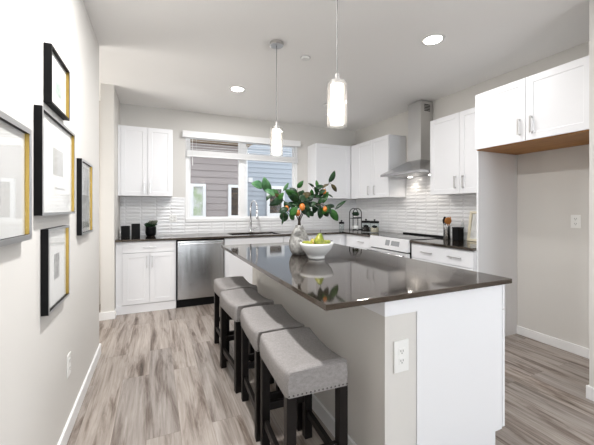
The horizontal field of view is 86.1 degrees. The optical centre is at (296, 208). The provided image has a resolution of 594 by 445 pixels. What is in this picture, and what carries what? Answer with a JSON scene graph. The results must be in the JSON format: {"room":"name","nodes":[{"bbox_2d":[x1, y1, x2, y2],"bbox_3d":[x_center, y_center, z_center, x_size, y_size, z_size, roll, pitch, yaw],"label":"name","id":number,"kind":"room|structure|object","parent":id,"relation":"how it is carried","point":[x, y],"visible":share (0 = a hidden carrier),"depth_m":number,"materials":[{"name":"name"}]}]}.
{"room":"kitchen","nodes":[
{"label":"kitchen","id":0,"kind":"room"},
{"bbox_2d":[0,0,119,444],"bbox_3d":[-0.577,-0.073,0.019,0.136,2.746,9.503,0,0,-24],"label":"wall","id":1,"kind":"structure","parent":0,"point":[38,398],"depth_m":1.57,"materials":[{"name":"white paint"}]},
{"bbox_2d":[0,110,31,246],"bbox_3d":[-0.903,-0.089,0.936,0.030,0.415,0.583,0,0,-24],"label":"picture frame","id":2,"kind":"object","parent":1,"relation":"attached to","point":[15,137],"visible":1,"depth_m":1.10,"materials":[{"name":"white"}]},
{"bbox_2d":[0,158,0,205],"bbox_3d":[-0.894,-0.081,0.915,0.001,0.149,0.187,0,0,-24],"label":"print","id":3,"kind":"object","parent":2,"relation":"attached to","point":[0,158],"depth_m":1.00},
{"bbox_2d":[34,105,74,215],"bbox_3d":[-1.190,-0.198,1.583,0.030,0.460,0.579,0,0,-24],"label":"picture frame","id":4,"kind":"object","parent":1,"relation":"attached to","point":[54,143],"visible":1,"depth_m":1.50,"materials":[{"name":"black"}]},
{"bbox_2d":[53,147,62,176],"bbox_3d":[-1.192,-0.226,1.589,0.001,0.129,0.174,0,0,-24],"label":"print","id":5,"kind":"object","parent":4,"relation":"attached to","point":[57,151],"depth_m":1.58},
{"bbox_2d":[40,225,69,315],"bbox_3d":[-1.181,0.283,1.563,0.030,0.381,0.368,0,0,-24],"label":"picture frame","id":6,"kind":"object","parent":1,"relation":"attached to","point":[54,241],"visible":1,"depth_m":1.51,"materials":[{"name":"black"}]},
{"bbox_2d":[54,253,58,279],"bbox_3d":[-1.181,0.283,1.563,0.001,0.122,0.088,0,0,-24],"label":"print","id":7,"kind":"object","parent":6,"relation":"attached to","point":[56,255],"depth_m":1.56},
{"bbox_2d":[44,42,69,120],"bbox_3d":[-1.190,-0.611,1.583,0.030,0.269,0.330,0,0,-24],"label":"picture frame","id":8,"kind":"object","parent":1,"relation":"attached to","point":[56,73],"visible":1,"depth_m":1.55,"materials":[{"name":"black wood"}]},
{"bbox_2d":[54,71,60,98],"bbox_3d":[-1.190,-0.608,1.583,0.001,0.102,0.119,0,0,-24],"label":"print","id":9,"kind":"object","parent":8,"relation":"attached to","point":[57,78],"depth_m":1.57},
{"bbox_2d":[67,351,70,377],"bbox_3d":[-1.314,0.903,1.835,0.008,0.125,0.075,0,0,-24],"label":"wall outlet","id":10,"kind":"object","parent":1,"relation":"attached to","point":[69,354],"visible":1,"depth_m":1.83,"materials":[{"name":"white plastic"}]},
{"bbox_2d":[57,343,100,444],"bbox_3d":[-0.231,1.254,-0.752,0.134,0.092,7.811,0,0,-24],"label":"baseboard","id":11,"kind":"structure","parent":1,"relation":"attached to","point":[65,435],"depth_m":2.04,"materials":[{"name":"white paint"}]},
{"bbox_2d":[77,158,92,235],"bbox_3d":[-1.462,-0.071,2.197,0.030,0.493,0.375,0,0,-24],"label":"picture frame","id":12,"kind":"object","parent":1,"relation":"attached to","point":[84,169],"visible":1,"depth_m":2.17,"materials":[{"name":"black"}]},
{"bbox_2d":[83,167,89,227],"bbox_3d":[-1.462,-0.071,2.197,0.001,0.414,0.300,0,0,-24],"label":"print","id":13,"kind":"object","parent":12,"relation":"attached to","point":[86,170],"depth_m":2.23},
{"bbox_2d":[99,309,115,320],"bbox_3d":[-2.229,1.254,3.746,0.165,0.092,0.114,0,0,-24],"label":"baseboard","id":14,"kind":"structure","parent":1,"relation":"attached to","point":[112,314],"depth_m":3.69,"materials":[{"name":"white paint"}]},
{"bbox_2d":[99,101,355,303],"bbox_3d":[-1.394,-0.073,4.936,5.650,2.746,0.150,0,0,-24],"label":"wall","id":15,"kind":"structure","parent":0,"point":[177,121],"depth_m":4.84,"materials":[{"name":"white paint"}]},
{"bbox_2d":[118,125,172,196],"bbox_3d":[-2.063,-0.618,4.358,0.657,0.915,0.361,0,0,-24],"label":"upper cabinet","id":16,"kind":"object","parent":15,"relation":"attached to","point":[145,155],"visible":1,"depth_m":4.22,"materials":[{"name":"white paint"}]},
{"bbox_2d":[120,197,355,235],"bbox_3d":[-0.666,0.113,5.173,3.876,0.541,0.008,0,0,-24],"label":"wall tile","id":17,"kind":"structure","parent":15,"relation":"attached to","point":[133,210],"depth_m":4.74,"materials":[{"name":"white tile"}]},
{"bbox_2d":[169,215,176,221],"bbox_3d":[-1.816,0.154,4.654,0.100,0.110,0.008,0,0,-24],"label":"wall outlet","id":18,"kind":"object","parent":17,"relation":"attached to","point":[172,218],"visible":1,"depth_m":4.65,"materials":[{"name":"white plastic"}]},
{"bbox_2d":[186,138,297,221],"bbox_3d":[-0.843,-0.457,5.142,1.823,1.327,0.120,0,0,-24],"label":"window","id":19,"kind":"structure","parent":15,"relation":"in","point":[241,216],"depth_m":5.10,"materials":[{"name":"white paint"}]},
{"bbox_2d":[182,130,300,165],"bbox_3d":[-0.821,-0.885,5.065,1.899,0.510,0.077,0,0,-24],"label":"window blind","id":20,"kind":"object","parent":19,"relation":"attached to","point":[192,153],"visible":1,"depth_m":4.99,"materials":[{"name":"white paint"}]},
{"bbox_2d":[307,143,350,198],"bbox_3d":[0.558,-0.618,5.537,0.675,0.915,0.328,0,0,-24],"label":"upper cabinet","id":21,"kind":"object","parent":15,"relation":"attached to","point":[322,159],"visible":0.89,"depth_m":5.41,"materials":[{"name":"white paint"}]},
{"bbox_2d":[67,300,593,444],"bbox_3d":[1.717,1.360,1.062,8.200,0.120,9.750,0,0,-24],"label":"floor","id":22,"kind":"structure","parent":0,"point":[158,378],"depth_m":2.23,"materials":[{"name":"wood"}]},
{"bbox_2d":[116,240,175,314],"bbox_3d":[-1.992,0.857,4.236,0.684,0.886,0.633,0,0,-24],"label":"base cabinet","id":23,"kind":"object","parent":22,"relation":"on","point":[145,270],"visible":1,"depth_m":3.97,"materials":[{"name":"white paint"}]},
{"bbox_2d":[176,238,223,307],"bbox_3d":[-1.385,0.858,4.480,0.612,0.885,0.655,0,0,-24],"label":"dishwasher","id":24,"kind":"object","parent":22,"relation":"on","point":[199,262],"visible":0.87,"depth_m":4.21,"materials":[{"name":"silver metal"}]},
{"bbox_2d":[213,276,257,360],"bbox_3d":[-0.577,0.988,2.944,0.308,0.624,0.452,0,0,-26],"label":"bar stool","id":25,"kind":"object","parent":22,"relation":"on","point":[235,282],"visible":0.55,"depth_m":3.00,"materials":[{"name":"grey fabric"}]},
{"bbox_2d":[219,288,273,393],"bbox_3d":[-0.401,0.988,2.486,0.308,0.624,0.452,0,0,-28],"label":"bar stool","id":26,"kind":"object","parent":22,"relation":"on","point":[233,301],"visible":0.63,"depth_m":2.39,"materials":[{"name":"grey fabric"}]},
{"bbox_2d":[224,236,282,283],"bbox_3d":[-0.715,0.857,4.798,0.860,0.886,0.627,0,0,-24],"label":"base cabinet","id":27,"kind":"object","parent":22,"relation":"on","point":[233,266],"visible":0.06,"depth_m":4.46,"materials":[{"name":"white paint"}]},
{"bbox_2d":[115,229,400,241],"bbox_3d":[-0.406,0.398,4.576,3.865,0.026,1.292,0,0,-24],"label":"countertop","id":28,"kind":"structure","parent":27,"relation":"on","point":[330,231],"depth_m":4.63,"materials":[{"name":"grey stone"}]},
{"bbox_2d":[121,226,129,237],"bbox_3d":[-2.246,0.309,4.167,0.098,0.150,0.098,0,0,-24],"label":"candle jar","id":29,"kind":"object","parent":28,"relation":"on","point":[125,230],"visible":0.98,"depth_m":4.12,"materials":[{"name":"black glass"}]},
{"bbox_2d":[131,224,139,237],"bbox_3d":[-2.137,0.296,4.216,0.100,0.176,0.100,0,0,-24],"label":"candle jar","id":30,"kind":"object","parent":28,"relation":"on","point":[135,228],"visible":0.99,"depth_m":4.17,"materials":[{"name":"black glass"}]},
{"bbox_2d":[144,220,157,235],"bbox_3d":[-2.011,0.277,4.385,0.182,0.216,0.186,0,0,-24],"label":"potted plant","id":31,"kind":"object","parent":28,"relation":"on","point":[150,230],"visible":0.99,"depth_m":4.34,"materials":[{"name":"green plant"}]},
{"bbox_2d":[249,200,257,231],"bbox_3d":[-0.667,0.129,4.992,0.132,0.512,0.238,0,0,-24],"label":"faucet","id":32,"kind":"object","parent":28,"relation":"on","point":[250,227],"visible":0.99,"depth_m":5.04,"materials":[{"name":"silver metal"}]},
{"bbox_2d":[349,208,361,231],"bbox_3d":[0.945,0.190,5.138,0.173,0.384,0.113,0,0,-24],"label":"rack","id":33,"kind":"object","parent":28,"relation":"on","point":[357,218],"visible":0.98,"depth_m":5.12,"materials":[{"name":"black"}]},
{"bbox_2d":[352,225,358,229],"bbox_3d":[0.945,0.316,5.138,0.120,0.071,0.120,0,0,-24],"label":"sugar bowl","id":34,"kind":"object","parent":33,"relation":"on","point":[353,226],"visible":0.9,"depth_m":5.09,"materials":[{"name":"white ceramic"}]},
{"bbox_2d":[361,219,369,231],"bbox_3d":[1.101,0.279,5.081,0.139,0.212,0.139,0,0,-24],"label":"canister","id":35,"kind":"object","parent":28,"relation":"on","point":[365,228],"visible":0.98,"depth_m":5.03,"materials":[{"name":"clear glass"}]},
{"bbox_2d":[370,219,378,231],"bbox_3d":[1.210,0.279,4.960,0.139,0.212,0.139,0,0,-24],"label":"canister","id":36,"kind":"object","parent":28,"relation":"on","point":[374,228],"visible":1,"depth_m":4.91,"materials":[{"name":"clear glass"}]},
{"bbox_2d":[240,304,304,441],"bbox_3d":[-0.168,0.988,2.020,0.308,0.624,0.452,0,0,-21],"label":"bar stool","id":37,"kind":"object","parent":22,"relation":"on","point":[255,320],"visible":0.66,"depth_m":1.96,"materials":[{"name":"grey fabric"}]},
{"bbox_2d":[283,234,322,241],"bbox_3d":[-0.010,0.857,5.114,0.676,0.886,0.633,0,0,-24],"label":"base cabinet","id":38,"kind":"object","parent":22,"relation":"on","point":[285,238],"visible":0.03,"depth_m":4.76,"materials":[{"name":"white paint"}]},
{"bbox_2d":[259,327,347,444],"bbox_3d":[0.014,0.988,1.585,0.308,0.624,0.452,0,0,-21],"label":"bar stool","id":39,"kind":"object","parent":22,"relation":"on","point":[300,364],"visible":1,"depth_m":1.45,"materials":[{"name":"grey fabric"}]},
{"bbox_2d":[323,234,345,245],"bbox_3d":[0.758,0.857,5.472,1.010,0.886,0.600,0,0,-24],"label":"base cabinet","id":40,"kind":"object","parent":22,"relation":"on","point":[340,239],"visible":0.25,"depth_m":5.09,"materials":[{"name":"white paint"}]},
{"bbox_2d":[346,234,370,249],"bbox_3d":[1.187,0.857,4.952,0.648,0.886,0.690,0,0,-24],"label":"base cabinet","id":41,"kind":"object","parent":22,"relation":"on","point":[362,242],"visible":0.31,"depth_m":4.84,"materials":[{"name":"white paint"}]},
{"bbox_2d":[252,267,504,444],"bbox_3d":[0.349,0.856,2.572,0.873,0.889,2.160,0,0,-24],"label":"kitchen island","id":42,"kind":"object","parent":22,"relation":"on","point":[452,390],"visible":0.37,"depth_m":1.60,"materials":[{"name":"white wood"}]},
{"bbox_2d":[221,242,511,310],"bbox_3d":[0.196,0.398,2.512,1.160,0.026,2.213,0,0,-24],"label":"island countertop","id":43,"kind":"structure","parent":42,"relation":"on","point":[348,276],"depth_m":1.81,"materials":[{"name":"grey stone"}]},
{"bbox_2d":[289,225,308,254],"bbox_3d":[0.019,0.264,2.661,0.172,0.242,0.172,0,0,-24],"label":"vase","id":44,"kind":"object","parent":43,"relation":"on","point":[299,233],"visible":0.92,"depth_m":2.60,"materials":[{"name":"white ceramic"}]},
{"bbox_2d":[251,177,300,224],"bbox_3d":[-0.148,0.053,2.532,0.467,0.585,0.124,0,0,-40],"label":"branch","id":45,"kind":"object","parent":44,"relation":"in","point":[265,184],"visible":0.84,"depth_m":2.45,"materials":[{"name":"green plant"}]},
{"bbox_2d":[279,202,299,223],"bbox_3d":[-0.020,0.147,2.569,0.138,0.397,0.239,0,0,34],"label":"branch","id":46,"kind":"object","parent":44,"relation":"in","point":[293,211],"visible":0.94,"depth_m":2.51,"materials":[{"name":"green plant"}]},
{"bbox_2d":[285,180,310,218],"bbox_3d":[0.021,0.059,2.624,0.191,0.573,0.224,0,0,15],"label":"branch","id":47,"kind":"object","parent":44,"relation":"in","point":[300,199],"visible":0.95,"depth_m":2.58,"materials":[{"name":"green plant"}]},
{"bbox_2d":[298,171,336,224],"bbox_3d":[0.173,0.005,2.757,0.405,0.679,0.155,0,0,-24],"label":"branch","id":48,"kind":"object","parent":44,"relation":"in","point":[318,187],"visible":0.94,"depth_m":2.74,"materials":[{"name":"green plant"}]},
{"bbox_2d":[299,198,345,224],"bbox_3d":[0.232,0.129,2.711,0.461,0.433,0.128,0,0,-24],"label":"branch","id":49,"kind":"object","parent":44,"relation":"in","point":[326,210],"visible":0.93,"depth_m":2.69,"materials":[{"name":"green plant"}]},
{"bbox_2d":[299,241,333,259],"bbox_3d":[0.150,0.324,2.440,0.262,0.122,0.262,0,0,-24],"label":"bowl","id":50,"kind":"object","parent":43,"relation":"on","point":[315,251],"visible":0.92,"depth_m":2.35,"materials":[{"name":"white ceramic"}]},
{"bbox_2d":[314,231,324,243],"bbox_3d":[0.168,0.228,2.412,0.082,0.130,0.083,0,0,-18],"label":"pear","id":51,"kind":"object","parent":50,"relation":"in","point":[319,239],"visible":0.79,"depth_m":2.39,"materials":[{"name":"green plant"}]},
{"bbox_2d":[394,339,408,373],"bbox_3d":[0.479,0.678,1.457,0.084,0.145,0.008,0,0,-24],"label":"wall outlet","id":52,"kind":"object","parent":42,"relation":"attached to","point":[401,347],"visible":1,"depth_m":1.46,"materials":[{"name":"white plastic"}]},
{"bbox_2d":[399,348,404,354],"bbox_3d":[0.480,0.656,1.455,0.034,0.030,0.003,0,0,-24],"label":"socket","id":53,"kind":"object","parent":52,"relation":"attached to","point":[401,350],"depth_m":1.45,"materials":[{"name":"grey plastic"}]},
{"bbox_2d":[399,357,404,364],"bbox_3d":[0.480,0.700,1.455,0.034,0.030,0.003,0,0,-24],"label":"socket","id":54,"kind":"object","parent":52,"relation":"attached to","point":[401,359],"depth_m":1.46,"materials":[{"name":"grey plastic"}]},
{"bbox_2d":[367,232,442,258],"bbox_3d":[1.444,0.830,4.269,0.725,0.940,0.761,0,0,-24],"label":"range","id":55,"kind":"object","parent":22,"relation":"on","point":[400,245],"visible":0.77,"depth_m":4.11,"materials":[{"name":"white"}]},
{"bbox_2d":[375,233,441,239],"bbox_3d":[1.468,0.381,4.280,0.568,0.005,0.761,0,0,-24],"label":"cooktop","id":56,"kind":"object","parent":55,"relation":"in","point":[403,236],"depth_m":4.23,"materials":[{"name":"grey glass"}]},
{"bbox_2d":[412,243,476,271],"bbox_3d":[1.804,0.857,3.558,0.648,0.886,0.823,0,0,-24],"label":"base cabinet","id":57,"kind":"object","parent":22,"relation":"on","point":[458,258],"visible":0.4,"depth_m":3.35,"materials":[{"name":"white paint"}]},
{"bbox_2d":[410,239,476,250],"bbox_3d":[1.807,0.398,3.559,0.643,0.026,0.825,0,0,-24],"label":"countertop","id":58,"kind":"structure","parent":57,"relation":"on","point":[464,245],"depth_m":3.46,"materials":[{"name":"grey stone"}]},
{"bbox_2d":[443,225,450,239],"bbox_3d":[1.830,0.297,3.881,0.084,0.174,0.084,0,0,-24],"label":"utensil crock","id":59,"kind":"object","parent":58,"relation":"on","point":[446,228],"visible":1,"depth_m":3.85,"materials":[{"name":"silver metal"}]},
{"bbox_2d":[445,217,451,223],"bbox_3d":[1.829,0.239,3.858,0.086,0.260,0.036,0,0,-2],"label":"wooden spoon","id":60,"kind":"object","parent":59,"relation":"in","point":[447,220],"visible":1,"depth_m":3.84,"materials":[{"name":"brown wood"}]},
{"bbox_2d":[452,227,463,240],"bbox_3d":[1.901,0.305,3.757,0.094,0.160,0.094,0,0,-24],"label":"canister","id":61,"kind":"object","parent":58,"relation":"on","point":[457,232],"visible":0.99,"depth_m":3.72,"materials":[{"name":"black"}]},
{"bbox_2d":[467,211,476,241],"bbox_3d":[2.080,0.211,3.620,0.076,0.348,0.275,0,0,-24],"label":"frame","id":62,"kind":"object","parent":58,"relation":"on","point":[472,226],"visible":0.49,"depth_m":3.70,"materials":[{"name":"beige wood"}]},
{"bbox_2d":[470,214,476,238],"bbox_3d":[2.087,0.212,3.623,0.050,0.290,0.219,0,0,-24],"label":"print","id":63,"kind":"object","parent":62,"relation":"attached to","point":[473,217],"depth_m":3.70,"materials":[{"name":"white paper"}]},
{"bbox_2d":[477,151,516,335],"bbox_3d":[2.009,0.375,3.186,0.590,1.850,0.018,0,0,-24],"label":"end panel","id":64,"kind":"object","parent":22,"relation":"on","point":[496,172],"visible":0.76,"depth_m":3.18,"materials":[{"name":"white paint"}]},
{"bbox_2d":[83,0,588,130],"bbox_3d":[1.717,-1.506,1.062,8.200,0.120,9.750,0,0,-24],"label":"ceiling","id":65,"kind":"structure","parent":0,"point":[183,55],"depth_m":2.88,"materials":[{"name":"white paint"}]},
{"bbox_2d":[229,86,245,91],"bbox_3d":[-0.723,-1.443,3.861,0.196,0.006,0.196,0,0,-24],"label":"recessed light","id":66,"kind":"object","parent":65,"relation":"in","point":[233,88],"visible":1,"depth_m":3.86,"materials":[{"name":"white plastic"}]},
{"bbox_2d":[269,39,283,154],"bbox_3d":[-0.179,-0.951,2.785,0.124,0.988,0.124,0,0,-24],"label":"pendant light","id":67,"kind":"object","parent":65,"relation":"hanging from","point":[276,44],"visible":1,"depth_m":2.76,"materials":[{"name":"white glass"}]},
{"bbox_2d":[272,129,280,154],"bbox_3d":[-0.179,-0.578,2.785,0.074,0.218,0.074,0,0,-24],"label":"diffuser","id":68,"kind":"object","parent":67,"relation":"attached to","point":[276,133],"depth_m":2.75,"materials":[{"name":"white glass"}]},
{"bbox_2d":[301,55,309,60],"bbox_3d":[0.081,-1.437,3.054,0.094,0.018,0.094,0,0,-24],"label":"sprinkler cover","id":69,"kind":"object","parent":65,"relation":"attached to","point":[304,57],"visible":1,"depth_m":3.04,"materials":[{"name":"white plastic"}]},
{"bbox_2d":[327,0,346,126],"bbox_3d":[0.225,-0.951,1.779,0.124,0.988,0.124,0,0,-24],"label":"pendant light","id":70,"kind":"object","parent":65,"relation":"hanging from","point":[337,84],"visible":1,"depth_m":1.75,"materials":[{"name":"white glass"}]},
{"bbox_2d":[330,83,343,125],"bbox_3d":[0.225,-0.578,1.779,0.074,0.218,0.074,0,0,-24],"label":"diffuser","id":71,"kind":"object","parent":70,"relation":"attached to","point":[336,89],"depth_m":1.75,"materials":[{"name":"white glass"}]},
{"bbox_2d":[421,33,445,45],"bbox_3d":[1.166,-1.443,2.727,0.196,0.006,0.196,0,0,-24],"label":"recessed light","id":72,"kind":"object","parent":65,"relation":"in","point":[432,39],"visible":1,"depth_m":2.72,"materials":[{"name":"white plastic"}]},
{"bbox_2d":[356,41,588,347],"bbox_3d":[1.934,-0.073,4.235,0.120,2.746,3.828,0,0,-24],"label":"wall","id":73,"kind":"structure","parent":0,"point":[552,185],"depth_m":3.04,"materials":[{"name":"white paint"}]},
{"bbox_2d":[351,134,405,198],"bbox_3d":[1.270,-0.618,5.136,0.361,0.915,0.974,0,0,-24],"label":"upper cabinet","id":74,"kind":"object","parent":73,"relation":"attached to","point":[370,159],"visible":1,"depth_m":4.87,"materials":[{"name":"white paint"}]},
{"bbox_2d":[380,100,432,177],"bbox_3d":[1.567,-0.936,4.316,0.482,0.997,0.750,0,0,-24],"label":"range hood","id":75,"kind":"object","parent":73,"relation":"attached to","point":[420,113],"visible":0.8,"depth_m":4.27,"materials":[{"name":"silver metal"}]},
{"bbox_2d":[356,176,476,239],"bbox_3d":[1.688,-0.059,4.633,0.008,0.883,2.886,0,0,-24],"label":"wall tile","id":76,"kind":"structure","parent":73,"relation":"attached to","point":[421,212],"depth_m":4.53,"materials":[{"name":"white tile"}]},
{"bbox_2d":[430,107,502,195],"bbox_3d":[1.944,-0.618,3.616,0.361,0.915,0.817,0,0,-24],"label":"upper cabinet","id":77,"kind":"object","parent":73,"relation":"attached to","point":[453,154],"visible":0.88,"depth_m":3.62,"materials":[{"name":"white paint"}]},
{"bbox_2d":[475,55,588,154],"bbox_3d":[2.163,-0.819,2.758,0.655,0.533,0.908,0,0,-24],"label":"upper cabinet","id":78,"kind":"object","parent":73,"relation":"attached to","point":[548,109],"visible":0.96,"depth_m":2.59,"materials":[{"name":"white paint"}]},
{"bbox_2d":[517,325,588,358],"bbox_3d":[2.460,1.258,2.882,0.014,0.085,0.900,0,0,-24],"label":"baseboard","id":79,"kind":"structure","parent":73,"relation":"attached to","point":[558,343],"depth_m":2.98,"materials":[{"name":"white paint"}]},
{"bbox_2d":[571,215,580,227],"bbox_3d":[2.485,0.119,2.834,0.008,0.118,0.075,0,0,-24],"label":"wall outlet","id":80,"kind":"object","parent":73,"relation":"attached to","point":[575,219],"visible":1,"depth_m":2.83,"materials":[{"name":"white plastic"}]},
{"bbox_2d":[589,0,593,386],"bbox_3d":[3.526,-0.073,2.781,3.300,2.746,0.120,0,0,-24],"label":"wall","id":81,"kind":"structure","parent":0,"point":[591,2],"depth_m":2.16,"materials":[{"name":"white paint"}]},
{"bbox_2d":[586,385,593,400],"bbox_3d":[2.335,1.255,2.254,0.724,0.090,0.148,0,0,-24],"label":"baseboard","id":82,"kind":"structure","parent":81,"relation":"attached to","point":[589,390],"depth_m":2.16,"materials":[{"name":"white paint"}]},
{"label":"outside","id":83,"kind":"structure","parent":0,"visible":0},
{"bbox_3d":[-1.250,1.850,7.759,12.000,0.100,4.800,0,0,-24],"label":"ground","id":84,"kind":"structure","parent":83,"visible":0},
{"bbox_2d":[190,139,252,216],"bbox_3d":[-4.054,0.000,6.806,6.300,3.600,0.709,0,0,-24],"label":"house","id":85,"kind":"structure","parent":84,"relation":"on","point":[213,181],"depth_m":7.83,"materials":[{"name":"grey"}]},
{"bbox_2d":[193,187,202,215],"bbox_3d":[-2.390,-0.168,7.667,0.219,0.695,0.004,0,0,-24],"label":"window","id":86,"kind":"structure","parent":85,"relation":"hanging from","point":[197,191],"depth_m":7.67,"materials":[{"name":"clear glass"}]},
{"bbox_2d":[248,144,291,215],"bbox_3d":[0.967,-1.225,10.162,6.200,6.050,0.800,0,0,-24],"label":"house","id":87,"kind":"structure","parent":84,"relation":"on","point":[278,174],"depth_m":9.31,"materials":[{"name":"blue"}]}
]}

